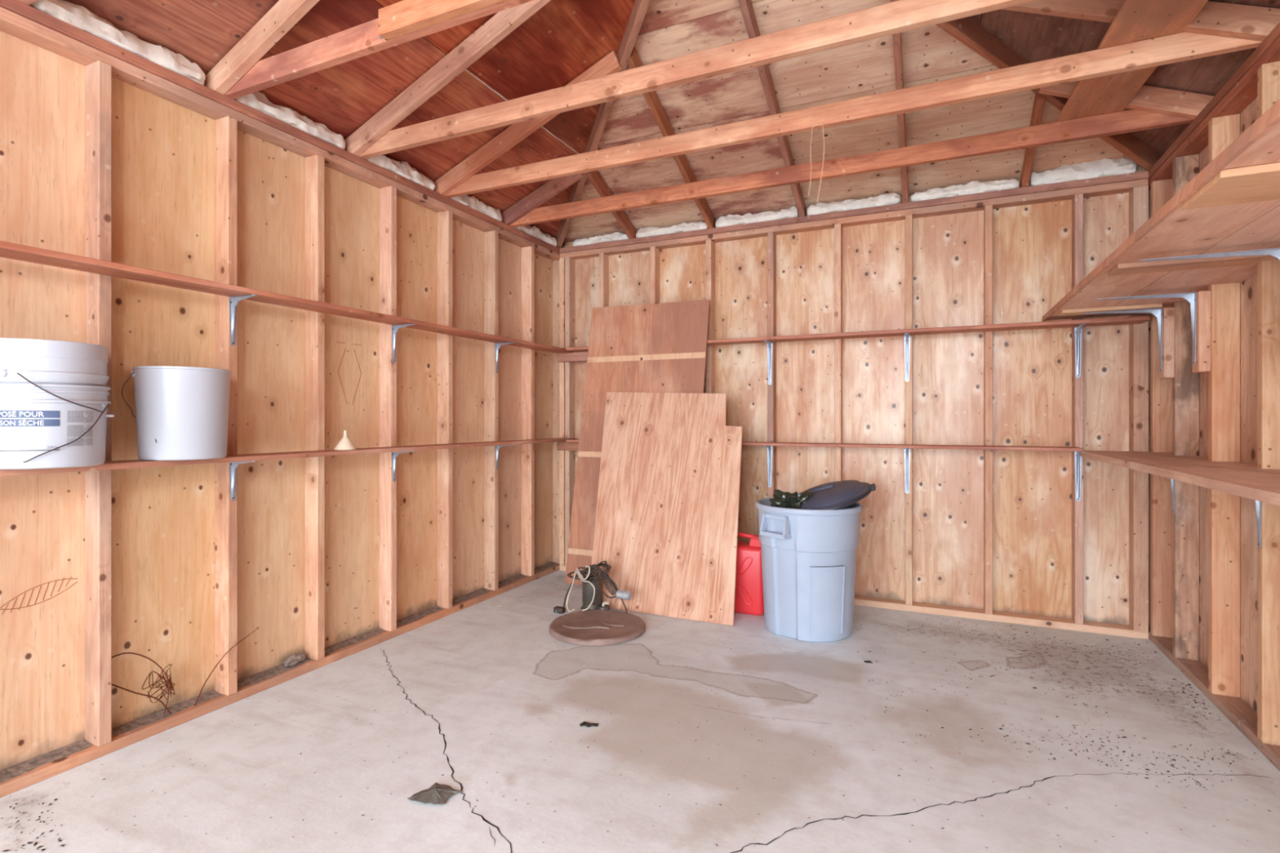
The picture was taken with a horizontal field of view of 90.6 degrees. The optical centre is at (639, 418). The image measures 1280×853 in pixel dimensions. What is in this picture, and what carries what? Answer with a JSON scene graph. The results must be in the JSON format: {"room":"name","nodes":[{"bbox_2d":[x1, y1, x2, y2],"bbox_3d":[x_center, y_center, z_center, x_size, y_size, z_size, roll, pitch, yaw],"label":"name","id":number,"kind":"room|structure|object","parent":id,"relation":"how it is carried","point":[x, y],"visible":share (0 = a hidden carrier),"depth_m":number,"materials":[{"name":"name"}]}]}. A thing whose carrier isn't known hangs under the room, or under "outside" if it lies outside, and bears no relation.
{"room":"garage","nodes":[
{"label":"garage","id":0,"kind":"room"},
{"bbox_2d":[0,0,560,797],"bbox_3d":[-2.038,-0.103,1.813,0.103,2.506,6.789,0,0,25],"label":"wall","id":1,"kind":"structure","parent":0,"point":[109,153],"depth_m":2.63,"materials":[{"name":"brown wood"}]},
{"bbox_2d":[28,0,205,84],"bbox_3d":[-1.818,-1.338,2.237,0.085,0.095,0.525,0,0,25],"label":"foam insulation","id":2,"kind":"object","parent":1,"relation":"in","point":[78,16],"visible":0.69,"depth_m":2.19},
{"bbox_2d":[111,652,174,715],"bbox_3d":[-1.803,0.970,2.290,0.047,0.272,0.206,0,0,38],"label":"vine","id":3,"kind":"object","parent":1,"relation":"on","point":[167,681],"visible":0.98,"depth_m":2.32,"materials":[{"name":"brown plant"}]},
{"bbox_2d":[194,627,258,706],"bbox_3d":[-1.651,0.998,2.554,0.038,0.222,0.263,0,0,23],"label":"vine","id":4,"kind":"object","parent":1,"relation":"on","point":[258,628],"visible":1,"depth_m":2.48,"materials":[{"name":"brown plant"}]},
{"bbox_2d":[229,294,257,346],"bbox_3d":[-1.578,-0.390,2.524,0.143,0.195,0.030,0,0,25],"label":"shelf bracket","id":5,"kind":"object","parent":1,"relation":"attached to","point":[233,301],"visible":1,"depth_m":2.54,"materials":[{"name":"metal"}]},
{"bbox_2d":[229,460,257,501],"bbox_3d":[-1.578,0.249,2.524,0.143,0.165,0.030,0,0,25],"label":"shelf bracket","id":6,"kind":"object","parent":1,"relation":"attached to","point":[233,465],"visible":0.93,"depth_m":2.54,"materials":[{"name":"metal"}]},
{"bbox_2d":[203,0,319,94],"bbox_3d":[-0.915,-1.677,2.160,1.856,0.829,0.038,0,0,25],"label":"rafter","id":7,"kind":"object","parent":1,"relation":"on","point":[284,15],"visible":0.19,"depth_m":2.39,"materials":[{"name":"brown wood"}]},
{"bbox_2d":[0,240,573,353],"bbox_3d":[-1.904,-0.498,1.811,0.145,0.020,6.499,0,0,25],"label":"wall shelf","id":8,"kind":"object","parent":1,"relation":"attached to","point":[7,250],"visible":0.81,"depth_m":2.41,"materials":[{"name":"brown wood"}]},
{"bbox_2d":[0,437,575,476],"bbox_3d":[-1.904,0.156,1.811,0.145,0.020,6.499,0,0,25],"label":"wall shelf","id":9,"kind":"object","parent":1,"relation":"attached to","point":[133,464],"visible":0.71,"depth_m":2.55,"materials":[{"name":"brown wood"}]},
{"bbox_2d":[0,382,115,469],"bbox_3d":[-1.809,0.023,1.925,0.312,0.245,0.308,0,0,25],"label":"pail","id":10,"kind":"object","parent":9,"relation":"on","point":[39,429],"visible":1,"depth_m":1.83,"materials":[{"name":"plastic"}]},
{"bbox_2d":[0,428,40,441],"bbox_3d":[-1.769,0.046,1.793,0.107,0.036,0.012,0,0,-18],"label":"print","id":11,"kind":"object","parent":10,"relation":"on","point":[6,434],"depth_m":1.79},
{"bbox_2d":[0,337,109,412],"bbox_3d":[-1.804,-0.088,1.922,0.315,0.277,0.300,0,0,25],"label":"pail","id":12,"kind":"object","parent":10,"relation":"in","point":[22,361],"visible":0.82,"depth_m":1.83,"materials":[{"name":"plastic"}]},
{"bbox_2d":[66,412,93,445],"bbox_3d":[-1.673,0.029,1.893,0.008,0.103,0.071,0,0,13],"label":"print","id":13,"kind":"object","parent":10,"relation":"attached to","point":[79,424],"depth_m":1.89,"materials":[{"name":"grey paper"}]},
{"bbox_2d":[121,365,231,460],"bbox_3d":[-1.660,-0.017,2.292,0.292,0.325,0.305,0,0,25],"label":"pail","id":14,"kind":"object","parent":9,"relation":"on","point":[182,412],"visible":1,"depth_m":2.19,"materials":[{"name":"plastic"}]},
{"bbox_2d":[333,430,356,450],"bbox_3d":[-1.371,0.101,2.942,0.096,0.090,0.096,0,0,25],"label":"funnel","id":15,"kind":"object","parent":9,"relation":"on","point":[344,444],"visible":1,"depth_m":2.92,"materials":[{"name":"beige plastic"}]},
{"bbox_2d":[234,91,345,149],"bbox_3d":[-1.546,-1.337,2.822,0.086,0.092,0.535,0,0,25],"label":"tuft","id":16,"kind":"object","parent":1,"relation":"in","point":[257,100],"visible":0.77,"depth_m":2.79,"materials":[{"name":"white fabric"}]},
{"bbox_2d":[281,653,306,666],"bbox_3d":[-1.559,1.087,2.852,0.050,0.046,0.114,0,0,25],"label":"steel wool wad","id":17,"kind":"object","parent":1,"relation":"on","point":[291,660],"visible":1,"depth_m":2.84,"materials":[{"name":"grey metal"}]},
{"bbox_2d":[365,155,435,190],"bbox_3d":[-1.284,-1.340,3.395,0.075,0.098,0.495,0,0,25],"label":"tuft","id":18,"kind":"object","parent":1,"relation":"in","point":[403,169],"visible":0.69,"depth_m":3.38,"materials":[{"name":"white fabric"}]},
{"bbox_2d":[391,324,415,362],"bbox_3d":[-1.226,-0.390,3.290,0.143,0.195,0.030,0,0,25],"label":"shelf bracket","id":19,"kind":"object","parent":1,"relation":"attached to","point":[395,328],"visible":1,"depth_m":3.31,"materials":[{"name":"metal"}]},
{"bbox_2d":[391,450,415,481],"bbox_3d":[-1.226,0.249,3.290,0.143,0.165,0.030,0,0,25],"label":"shelf bracket","id":20,"kind":"object","parent":1,"relation":"attached to","point":[394,455],"visible":0.91,"depth_m":3.31,"materials":[{"name":"metal"}]},
{"bbox_2d":[343,0,551,155],"bbox_3d":[-0.662,-1.668,2.759,1.814,0.812,0.038,0,0,25],"label":"rafter","id":21,"kind":"object","parent":1,"relation":"on","point":[504,22],"visible":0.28,"depth_m":2.85,"materials":[{"name":"brown wood"}]},
{"bbox_2d":[449,195,502,222],"bbox_3d":[-1.031,-1.336,3.956,0.080,0.090,0.505,0,0,25],"label":"tuft","id":22,"kind":"object","parent":1,"relation":"in","point":[473,202],"visible":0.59,"depth_m":3.96,"materials":[{"name":"white fabric"}]},
{"bbox_2d":[495,444,512,469],"bbox_3d":[-0.865,0.249,4.074,0.143,0.165,0.030,0,0,25],"label":"shelf bracket","id":23,"kind":"object","parent":1,"relation":"attached to","point":[497,447],"visible":0.92,"depth_m":4.09,"materials":[{"name":"metal"}]},
{"bbox_2d":[495,342,515,373],"bbox_3d":[-0.865,-0.390,4.074,0.143,0.195,0.030,0,0,25],"label":"shelf bracket","id":24,"kind":"object","parent":1,"relation":"attached to","point":[498,345],"visible":1,"depth_m":4.09,"materials":[{"name":"metal"}]},
{"bbox_2d":[433,50,622,195],"bbox_3d":[-0.664,-1.552,3.432,1.249,0.580,0.038,0,0,25],"label":"rafter","id":25,"kind":"object","parent":1,"relation":"on","point":[515,133],"visible":0.56,"depth_m":3.46,"materials":[{"name":"brown wood"}]},
{"bbox_2d":[513,225,557,246],"bbox_3d":[-0.758,-1.334,4.537,0.081,0.085,0.550,0,0,25],"label":"tuft","id":26,"kind":"object","parent":1,"relation":"in","point":[534,231],"visible":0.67,"depth_m":4.53,"materials":[{"name":"white fabric"}]},
{"bbox_2d":[500,173,583,225],"bbox_3d":[-0.665,-1.435,4.115,0.674,0.344,0.038,0,0,25],"label":"rafter","id":27,"kind":"object","parent":1,"relation":"on","point":[553,187],"visible":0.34,"depth_m":4.09,"materials":[{"name":"brown wood"}]},
{"bbox_2d":[0,569,1279,852],"bbox_3d":[-0.360,1.224,1.046,3.990,0.151,7.000,0,0,25],"label":"floor","id":28,"kind":"structure","parent":0,"point":[471,694],"depth_m":2.20,"materials":[{"name":"concrete"}]},
{"bbox_2d":[407,782,462,804],"bbox_3d":[-0.621,1.138,1.923,0.128,0.023,0.104,0,0,25],"label":"dead leaf","id":29,"kind":"object","parent":28,"relation":"on","point":[437,793],"visible":1,"depth_m":1.91,"materials":[{"name":"plant"}]},
{"bbox_2d":[579,721,598,727],"bbox_3d":[-0.191,1.143,2.373,0.071,0.012,0.036,0,0,-4],"label":"dead leaf","id":30,"kind":"object","parent":28,"relation":"on","point":[584,723],"visible":1,"depth_m":2.36,"materials":[{"name":"plant"}]},
{"bbox_2d":[553,560,631,613],"bbox_3d":[-0.260,0.995,3.748,0.486,0.311,0.192,0,0,15],"label":"pump","id":31,"kind":"object","parent":28,"relation":"on","point":[592,590],"visible":0.97,"depth_m":3.72,"materials":[{"name":"metal"}]},
{"bbox_2d":[596,604,608,609],"bbox_3d":[-0.217,1.127,3.731,0.072,0.046,0.072,0,0,25],"label":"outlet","id":32,"kind":"object","parent":31,"relation":"attached to","point":[598,606],"depth_m":3.71,"materials":[{"name":"metal"}]},
{"bbox_2d":[549,609,645,646],"bbox_3d":[-0.231,1.130,3.450,0.524,0.039,0.524,0,0,25],"label":"round cover","id":33,"kind":"object","parent":28,"relation":"on","point":[593,628],"visible":1,"depth_m":3.38,"materials":[{"name":"brown wood"}]},
{"bbox_2d":[0,617,1271,851],"bbox_3d":[0.344,1.146,2.666,4.541,0.004,1.932,0,0,-1],"label":"debris","id":34,"kind":"object","parent":28,"relation":"on","point":[55,799],"visible":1,"depth_m":2.21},
{"bbox_2d":[564,299,710,585],"bbox_3d":[-0.033,0.179,4.289,1.003,1.939,0.184,0,0,25],"label":"plywood sheet","id":35,"kind":"object","parent":28,"relation":"on","point":[660,347],"visible":0.57,"depth_m":4.37,"materials":[{"name":"brown wood"}]},
{"bbox_2d":[591,391,742,626],"bbox_3d":[0.144,0.483,3.951,1.049,1.334,0.506,0,0,25],"label":"plywood sheet","id":36,"kind":"object","parent":28,"relation":"on","point":[667,519],"visible":0.9,"depth_m":3.91,"materials":[{"name":"brown wood"}]},
{"bbox_2d":[733,532,764,615],"bbox_3d":[0.597,0.915,3.796,0.330,0.469,0.174,0,0,25],"label":"jerry can","id":37,"kind":"object","parent":28,"relation":"on","point":[748,595],"visible":0.36,"depth_m":3.69,"materials":[{"name":"red plastic"}]},
{"bbox_2d":[755,497,862,642],"bbox_3d":[0.923,0.806,3.478,0.569,0.688,0.569,0,0,10],"label":"bin","id":38,"kind":"object","parent":28,"relation":"on","point":[809,556],"visible":0.91,"depth_m":3.25,"materials":[{"name":"grey plastic"}]},
{"bbox_2d":[768,488,813,509],"bbox_3d":[0.819,0.468,3.399,0.241,0.166,0.160,0,0,25],"label":"plastic bag","id":39,"kind":"object","parent":38,"relation":"in","point":[787,500],"visible":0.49,"depth_m":3.36,"materials":[{"name":"green plastic"}]},
{"bbox_2d":[800,480,875,510],"bbox_3d":[1.011,0.437,3.457,0.494,0.195,0.502,0,0,-40],"label":"lid","id":40,"kind":"object","parent":38,"relation":"in","point":[833,495],"visible":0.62,"depth_m":3.30,"materials":[{"name":"grey plastic"}]},
{"bbox_2d":[62,0,1279,242],"bbox_3d":[-0.375,-1.754,1.015,3.850,0.817,6.930,0,0,25],"label":"ceiling","id":41,"kind":"structure","parent":0,"point":[563,39],"depth_m":3.11,"materials":[{"name":"brown wood"}]},
{"bbox_2d":[17,0,37,4],"bbox_3d":[-0.285,-1.335,1.210,3.708,0.089,0.038,0,0,25],"label":"joist","id":42,"kind":"object","parent":41,"relation":"attached to","point":[25,2],"visible":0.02,"depth_m":1.96,"materials":[{"name":"brown wood"}]},
{"bbox_2d":[224,0,533,99],"bbox_3d":[-0.026,-1.333,1.773,3.708,0.091,0.080,0,0,25],"label":"joist","id":43,"kind":"object","parent":41,"relation":"attached to","point":[403,21],"visible":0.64,"depth_m":2.20,"materials":[{"name":"brown wood"}]},
{"bbox_2d":[555,0,650,248],"bbox_3d":[-0.213,-1.709,3.572,0.038,0.836,2.708,0,0,-18],"label":"rafter","id":44,"kind":"object","parent":41,"relation":"attached to","point":[640,7],"visible":0.62,"depth_m":3.47,"materials":[{"name":"brown wood"}]},
{"bbox_2d":[358,0,1037,159],"bbox_3d":[0.254,-1.335,2.382,3.708,0.089,0.038,0,0,25],"label":"joist","id":45,"kind":"object","parent":41,"relation":"attached to","point":[901,15],"visible":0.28,"depth_m":2.37,"materials":[{"name":"brown wood"}]},
{"bbox_2d":[510,109,1194,226],"bbox_3d":[0.768,-1.335,3.499,3.708,0.089,0.038,0,0,25],"label":"joist","id":46,"kind":"object","parent":41,"relation":"attached to","point":[1132,120],"visible":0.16,"depth_m":3.27,"materials":[{"name":"brown wood"}]},
{"bbox_2d":[444,31,1262,198],"bbox_3d":[0.509,-1.335,2.936,3.708,0.089,0.038,0,0,25],"label":"joist","id":47,"kind":"object","parent":41,"relation":"attached to","point":[1181,46],"visible":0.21,"depth_m":2.67,"materials":[{"name":"brown wood"}]},
{"bbox_2d":[808,124,824,202],"bbox_3d":[0.778,-1.122,2.788,0.069,0.345,0.008,0,0,25],"label":"string","id":48,"kind":"object","parent":47,"relation":"hanging from","point":[815,125],"visible":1,"depth_m":2.78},
{"bbox_2d":[935,17,1160,170],"bbox_3d":[1.462,-1.709,2.802,2.708,0.836,0.038,0,0,-22],"label":"rafter","id":49,"kind":"object","parent":41,"relation":"attached to","point":[972,35],"visible":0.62,"depth_m":2.87,"materials":[{"name":"brown wood"}]},
{"bbox_2d":[559,164,1150,639],"bbox_3d":[1.040,-0.103,4.089,3.768,2.506,0.103,0,0,25],"label":"wall","id":50,"kind":"structure","parent":0,"point":[1000,535],"depth_m":3.77,"materials":[{"name":"brown wood"}]},
{"bbox_2d":[556,441,578,450],"bbox_3d":[-0.532,0.206,4.736,0.187,0.064,0.039,0,0,25],"label":"cleat","id":51,"kind":"object","parent":50,"relation":"attached to","point":[561,446],"visible":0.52,"depth_m":4.72,"materials":[{"name":"brown wood"}]},
{"bbox_2d":[556,351,587,362],"bbox_3d":[-0.494,-0.459,4.718,0.272,0.068,0.039,0,0,25],"label":"cleat","id":52,"kind":"object","parent":50,"relation":"attached to","point":[575,356],"visible":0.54,"depth_m":4.70,"materials":[{"name":"brown wood"}]},
{"bbox_2d":[573,231,629,246],"bbox_3d":[-0.290,-1.325,4.676,0.464,0.068,0.080,0,0,25],"label":"tuft","id":53,"kind":"object","parent":50,"relation":"in","point":[616,236],"visible":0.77,"depth_m":4.65,"materials":[{"name":"white fabric"}]},
{"bbox_2d":[586,170,636,239],"bbox_3d":[-0.174,-1.437,4.301,0.032,0.345,0.730,0,0,25],"label":"rafter","id":54,"kind":"object","parent":50,"relation":"on","point":[594,177],"visible":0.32,"depth_m":4.22,"materials":[{"name":"brown wood"}]},
{"bbox_2d":[626,47,715,228],"bbox_3d":[0.233,-1.559,3.759,0.032,0.590,1.373,0,0,25],"label":"rafter","id":55,"kind":"object","parent":50,"relation":"on","point":[654,104],"visible":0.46,"depth_m":3.56,"materials":[{"name":"brown wood"}]},
{"bbox_2d":[635,221,707,238],"bbox_3d":[0.220,-1.327,4.445,0.536,0.072,0.084,0,0,25],"label":"tuft","id":56,"kind":"object","parent":50,"relation":"in","point":[683,227],"visible":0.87,"depth_m":4.42,"materials":[{"name":"white fabric"}]},
{"bbox_2d":[715,206,798,227],"bbox_3d":[0.767,-1.333,4.191,0.550,0.084,0.075,0,0,25],"label":"tuft","id":57,"kind":"object","parent":50,"relation":"in","point":[730,220],"visible":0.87,"depth_m":4.17,"materials":[{"name":"white fabric"}]},
{"bbox_2d":[763,445,772,487],"bbox_3d":[0.817,0.310,4.060,0.034,0.275,0.140,0,0,25],"label":"shelf bracket","id":58,"kind":"object","parent":50,"relation":"attached to","point":[769,447],"visible":0.93,"depth_m":4.12,"materials":[{"name":"metal"}]},
{"bbox_2d":[763,340,772,384],"bbox_3d":[0.817,-0.356,4.060,0.034,0.275,0.140,0,0,25],"label":"shelf bracket","id":59,"kind":"object","parent":50,"relation":"attached to","point":[769,344],"visible":1,"depth_m":4.12,"materials":[{"name":"metal"}]},
{"bbox_2d":[737,0,806,216],"bbox_3d":[0.656,-1.678,3.220,0.032,0.827,1.999,0,0,25],"label":"rafter","id":60,"kind":"object","parent":50,"relation":"on","point":[746,6],"visible":0.59,"depth_m":3.23,"materials":[{"name":"brown wood"}]},
{"bbox_2d":[566,439,1082,451],"bbox_3d":[0.913,0.163,4.012,3.126,0.018,0.145,0,0,25],"label":"wall shelf","id":61,"kind":"object","parent":50,"relation":"attached to","point":[744,443],"visible":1,"depth_m":3.64,"materials":[{"name":"brown wood"}]},
{"bbox_2d":[807,193,900,215],"bbox_3d":[1.321,-1.330,3.936,0.550,0.077,0.087,0,0,25],"label":"tuft","id":62,"kind":"object","parent":50,"relation":"in","point":[886,199],"visible":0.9,"depth_m":3.91,"materials":[{"name":"white fabric"}]},
{"bbox_2d":[566,315,1150,351],"bbox_3d":[1.042,-0.505,3.953,3.411,0.020,0.145,0,0,25],"label":"wall shelf","id":63,"kind":"object","parent":50,"relation":"attached to","point":[1130,320],"visible":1,"depth_m":3.61,"materials":[{"name":"brown wood"}]},
{"bbox_2d":[890,0,908,203],"bbox_3d":[1.348,-1.553,3.264,0.032,0.577,1.340,0,0,25],"label":"rafter","id":64,"kind":"object","parent":50,"relation":"on","point":[897,44],"visible":0.48,"depth_m":3.20,"materials":[{"name":"brown wood"}]},
{"bbox_2d":[904,448,910,493],"bbox_3d":[1.567,0.310,3.715,0.034,0.275,0.140,0,0,25],"label":"shelf bracket","id":65,"kind":"object","parent":50,"relation":"attached to","point":[907,451],"visible":0.94,"depth_m":3.77,"materials":[{"name":"metal"}]},
{"bbox_2d":[904,333,910,382],"bbox_3d":[1.567,-0.356,3.715,0.034,0.275,0.140,0,0,25],"label":"shelf bracket","id":66,"kind":"object","parent":50,"relation":"attached to","point":[907,336],"visible":1,"depth_m":3.77,"materials":[{"name":"metal"}]},
{"bbox_2d":[911,178,1018,201],"bbox_3d":[1.878,-1.331,3.680,0.555,0.081,0.087,0,0,25],"label":"tuft","id":67,"kind":"object","parent":50,"relation":"in","point":[973,187],"visible":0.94,"depth_m":3.65,"materials":[{"name":"white fabric"}]},
{"bbox_2d":[1019,93,1045,187],"bbox_3d":[2.045,-1.427,3.308,0.032,0.325,0.677,0,0,25],"label":"rafter","id":68,"kind":"object","parent":50,"relation":"on","point":[1038,104],"visible":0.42,"depth_m":3.30,"materials":[{"name":"brown wood"}]},
{"bbox_2d":[1074,451,1084,501],"bbox_3d":[2.341,0.310,3.359,0.034,0.275,0.140,0,0,25],"label":"shelf bracket","id":69,"kind":"object","parent":50,"relation":"attached to","point":[1077,459],"visible":0.81,"depth_m":3.42,"materials":[{"name":"metal"}]},
{"bbox_2d":[1074,324,1085,377],"bbox_3d":[2.341,-0.356,3.359,0.034,0.275,0.140,0,0,25],"label":"shelf bracket","id":70,"kind":"object","parent":50,"relation":"attached to","point":[1077,330],"visible":1,"depth_m":3.42,"materials":[{"name":"metal"}]},
{"bbox_2d":[1030,157,1136,186],"bbox_3d":[2.399,-1.343,3.438,0.475,0.104,0.076,0,0,25],"label":"tuft","id":71,"kind":"object","parent":50,"relation":"in","point":[1105,166],"visible":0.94,"depth_m":3.41,"materials":[{"name":"white fabric"}]},
{"bbox_2d":[1147,22,1279,770],"bbox_3d":[1.313,-0.103,0.271,0.103,2.506,6.789,0,0,25],"label":"wall","id":72,"kind":"structure","parent":0,"point":[1215,594],"depth_m":2.54,"materials":[{"name":"brown wood"}]},
{"bbox_2d":[1038,80,1214,119],"bbox_3d":[2.168,-1.435,2.811,0.674,0.344,0.038,0,0,25],"label":"rafter","id":73,"kind":"object","parent":72,"relation":"on","point":[1176,103],"visible":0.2,"depth_m":2.75,"materials":[{"name":"brown wood"}]},
{"bbox_2d":[1000,0,1279,41],"bbox_3d":[1.648,-1.552,2.368,1.249,0.580,0.038,0,0,25],"label":"ceiling beam","id":74,"kind":"structure","parent":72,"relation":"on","point":[1254,23],"depth_m":2.20,"materials":[{"name":"brown wood"}]},
{"bbox_2d":[1042,99,1279,321],"bbox_3d":[1.741,-0.542,1.784,0.560,0.040,3.496,0,0,25],"label":"storage shelf","id":75,"kind":"object","parent":72,"relation":"attached to","point":[1233,204],"visible":0.83,"depth_m":1.88,"materials":[{"name":"brown wood"}]},
{"bbox_2d":[1159,306,1174,378],"bbox_3d":[2.483,-0.354,2.983,0.040,0.328,0.076,0,0,25],"label":"block","id":76,"kind":"object","parent":72,"relation":"attached to","point":[1168,313],"visible":0.9,"depth_m":2.95,"materials":[{"name":"brown wood"}]},
{"bbox_2d":[1082,308,1162,372],"bbox_3d":[2.325,-0.369,3.058,0.310,0.300,0.034,0,0,25],"label":"shelf bracket","id":77,"kind":"object","parent":76,"relation":"attached to","point":[1157,313],"visible":1,"depth_m":3.00,"materials":[{"name":"metal"}]},
{"bbox_2d":[1170,479,1174,514],"bbox_3d":[2.368,0.324,3.016,0.280,0.245,0.030,0,0,25],"label":"shelf bracket","id":78,"kind":"object","parent":72,"relation":"attached to","point":[1172,481],"visible":0.33,"depth_m":2.95,"materials":[{"name":"metal"}]},
{"bbox_2d":[1079,450,1279,506],"bbox_3d":[1.796,0.186,1.703,0.394,0.028,3.596,0,0,25],"label":"wall shelf","id":79,"kind":"object","parent":72,"relation":"attached to","point":[1242,479],"visible":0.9,"depth_m":2.09,"materials":[{"name":"brown wood"}]},
{"bbox_2d":[1192,290,1211,373],"bbox_3d":[2.306,-0.354,2.598,0.040,0.328,0.076,0,0,25],"label":"block","id":80,"kind":"object","parent":72,"relation":"attached to","point":[1203,298],"visible":0.9,"depth_m":2.56,"materials":[{"name":"brown wood"}]},
{"bbox_2d":[1095,292,1196,365],"bbox_3d":[2.136,-0.369,2.683,0.340,0.300,0.034,0,0,25],"label":"shelf bracket","id":81,"kind":"object","parent":80,"relation":"attached to","point":[1190,297],"visible":1,"depth_m":2.62,"materials":[{"name":"metal"}]},
{"bbox_2d":[1254,500,1261,547],"bbox_3d":[2.012,0.324,2.242,0.280,0.245,0.030,0,0,25],"label":"shelf bracket","id":82,"kind":"object","parent":72,"relation":"attached to","point":[1258,504],"visible":0.35,"depth_m":2.18,"materials":[{"name":"metal"}]},
{"bbox_3d":[1.136,-1.668,1.932,1.926,0.089,0.038,24,10,23],"label":"rafter","id":83,"kind":"object","parent":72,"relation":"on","visible":0},
{"bbox_2d":[1055,0,1208,122],"bbox_3d":[1.838,-1.389,2.333,0.250,0.019,1.298,0,0,21],"label":"plank","id":84,"kind":"object","parent":83,"relation":"attached to","point":[1136,20],"visible":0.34,"depth_m":2.30,"materials":[{"name":"brown wood"}]},
{"bbox_3d":[1.993,-0.354,1.917,0.040,0.328,0.070,0,0,25],"label":"block","id":85,"kind":"object","parent":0,"visible":0},
{"bbox_2d":[1137,248,1279,262],"bbox_3d":[1.806,-0.369,2.003,0.370,0.300,0.034,0,0,25],"label":"shelf bracket","id":86,"kind":"object","parent":85,"relation":"attached to","point":[1275,252],"visible":1,"depth_m":1.98,"materials":[{"name":"metal"}]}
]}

